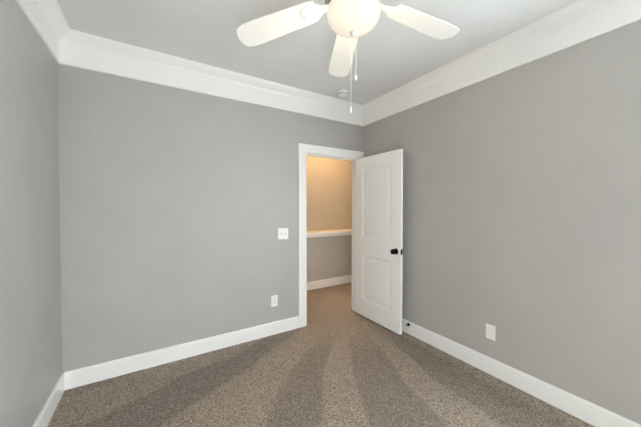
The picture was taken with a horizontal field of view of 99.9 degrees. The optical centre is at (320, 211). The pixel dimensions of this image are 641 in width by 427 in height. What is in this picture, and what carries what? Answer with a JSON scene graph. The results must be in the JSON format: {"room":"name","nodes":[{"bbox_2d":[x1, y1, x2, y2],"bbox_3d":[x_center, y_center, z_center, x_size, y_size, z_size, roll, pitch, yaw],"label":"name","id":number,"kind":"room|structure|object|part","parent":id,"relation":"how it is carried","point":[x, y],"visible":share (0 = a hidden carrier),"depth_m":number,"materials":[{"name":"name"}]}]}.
{"room":"empty bedroom","nodes":[
{"label":"empty bedroom","id":0,"kind":"room"},
{"bbox_2d":[0,0,61,426],"bbox_3d":[-1.071,0.034,0.501,0.100,2.690,3.514,-1,1,-32],"label":"wall","id":1,"kind":"structure","parent":0,"point":[30,326],"depth_m":1.50,"materials":[{"name":"grey paint"}]},
{"bbox_2d":[16,0,71,65],"bbox_3d":[-1.017,-1.195,0.574,0.089,0.236,3.414,-1,1,-32],"label":"crown molding","id":2,"kind":"structure","parent":1,"relation":"attached to","point":[46,17],"depth_m":1.78,"materials":[{"name":"white paint"}]},
{"bbox_2d":[32,371,67,426],"bbox_3d":[-1.049,1.310,0.594,0.015,0.135,3.414,-1,1,-32],"label":"baseboard","id":3,"kind":"structure","parent":1,"relation":"attached to","point":[48,409],"depth_m":1.79,"materials":[{"name":"white paint"}]},
{"bbox_2d":[58,64,362,371],"bbox_3d":[-0.218,-0.009,3.159,4.355,2.690,0.100,-1,1,-32],"label":"wall","id":4,"kind":"structure","parent":0,"point":[178,207],"depth_m":2.40,"materials":[{"name":"grey paint"}]},
{"bbox_2d":[68,316,298,388],"bbox_3d":[-1.089,1.278,2.570,1.973,0.135,0.015,-1,1,-32],"label":"baseboard","id":5,"kind":"structure","parent":4,"relation":"attached to","point":[78,377],"depth_m":2.41,"materials":[{"name":"white paint"}]},
{"bbox_2d":[68,30,363,125],"bbox_3d":[-0.684,-1.229,2.739,2.760,0.236,0.089,-1,1,-32],"label":"crown molding","id":6,"kind":"structure","parent":4,"relation":"attached to","point":[89,52],"depth_m":2.48,"materials":[{"name":"white paint"}]},
{"bbox_2d":[271,295,277,306],"bbox_3d":[-0.501,0.977,2.935,0.075,0.122,0.008,-1,1,-32],"label":"outlet","id":7,"kind":"object","parent":4,"relation":"attached to","point":[274,300],"visible":1,"depth_m":2.93,"materials":[{"name":"white plastic"}]},
{"bbox_2d":[278,228,287,239],"bbox_3d":[-0.410,0.247,2.974,0.122,0.122,0.018,-1,1,-32],"label":"switch plate","id":8,"kind":"object","parent":4,"relation":"attached to","point":[282,233],"visible":1,"depth_m":2.97,"materials":[{"name":"white plastic"}]},
{"bbox_2d":[298,143,363,327],"bbox_3d":[0.129,0.276,3.378,0.973,2.113,0.139,-1,1,-32],"label":"door frame","id":9,"kind":"structure","parent":4,"relation":"attached to","point":[304,150],"depth_m":3.11,"materials":[{"name":"white paint"}]},
{"bbox_2d":[355,149,403,334],"bbox_3d":[0.667,0.326,3.202,0.167,1.990,0.774,-1,1,-32],"label":"door leaf","id":10,"kind":"structure","parent":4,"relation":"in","point":[379,250],"depth_m":3.13,"materials":[{"name":"white paint"}]},
{"bbox_2d":[57,0,576,104],"bbox_3d":[0.403,-1.363,2.138,4.355,0.050,4.775,-1,1,-32],"label":"ceiling","id":11,"kind":"structure","parent":0,"point":[390,54],"depth_m":2.06,"materials":[{"name":"white paint"}]},
{"bbox_2d":[337,89,348,96],"bbox_3d":[0.255,-1.331,3.051,0.136,0.043,0.136,-1,1,-32],"label":"smoke detector","id":12,"kind":"object","parent":11,"relation":"attached to","point":[343,93],"visible":1,"depth_m":3.01,"materials":[{"name":"white plastic"}]},
{"bbox_2d":[236,0,458,112],"bbox_3d":[0.225,-0.904,1.314,1.214,0.841,1.223,-1,1,-32],"label":"fan","id":13,"kind":"object","parent":11,"relation":"hanging from","point":[350,22],"visible":1,"depth_m":1.39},
{"bbox_3d":[0.161,-0.953,1.317,0.260,0.149,0.260,-1,1,-32],"label":"globe","id":14,"kind":"part","parent":13,"relation":"part of","materials":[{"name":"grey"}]},
{"bbox_2d":[47,282,594,426],"bbox_3d":[0.403,1.377,2.182,4.355,0.050,4.775,-1,1,-32],"label":"floor","id":15,"kind":"structure","parent":0,"point":[337,361],"depth_m":2.05,"materials":[{"name":"carpet"}]},
{"bbox_2d":[307,156,351,281],"bbox_3d":[-0.213,-0.030,4.529,2.900,2.690,0.100,-1,1,-32],"label":"wall","id":16,"kind":"structure","parent":0,"point":[329,193],"depth_m":4.69,"materials":[{"name":"grey paint"}]},
{"bbox_2d":[307,275,351,290],"bbox_3d":[-0.183,1.248,4.500,2.700,0.135,0.015,-1,1,-32],"label":"baseboard","id":17,"kind":"structure","parent":16,"relation":"attached to","point":[318,284],"depth_m":4.68,"materials":[{"name":"white paint"}]},
{"bbox_2d":[307,229,351,237],"bbox_3d":[-0.106,0.385,4.364,2.700,0.108,0.305,-1,1,-32],"label":"closet shelf","id":18,"kind":"object","parent":16,"relation":"attached to","point":[324,233],"visible":0.17,"depth_m":4.60,"materials":[{"name":"white paint"}]},
{"bbox_2d":[363,20,640,423],"bbox_3d":[1.535,0.008,2.121,0.100,2.690,3.514,-1,1,-32],"label":"wall","id":19,"kind":"structure","parent":0,"point":[522,208],"depth_m":1.95,"materials":[{"name":"grey paint"}]},
{"bbox_2d":[486,323,495,340],"bbox_3d":[1.417,1.002,2.239,0.008,0.122,0.075,-1,1,-32],"label":"outlet","id":20,"kind":"object","parent":19,"relation":"attached to","point":[490,331],"visible":1,"depth_m":2.24,"materials":[{"name":"white plastic"}]},
{"bbox_2d":[360,0,640,125],"bbox_3d":[1.429,-1.219,2.094,0.089,0.236,3.414,-1,1,-32],"label":"crown molding","id":21,"kind":"structure","parent":19,"relation":"attached to","point":[573,24],"depth_m":2.03,"materials":[{"name":"white paint"}]},
{"bbox_2d":[402,318,640,426],"bbox_3d":[1.460,1.285,2.154,0.015,0.135,3.414,-1,1,-32],"label":"baseboard","id":22,"kind":"structure","parent":19,"relation":"attached to","point":[593,414],"depth_m":2.01,"materials":[{"name":"white paint"}]}
]}

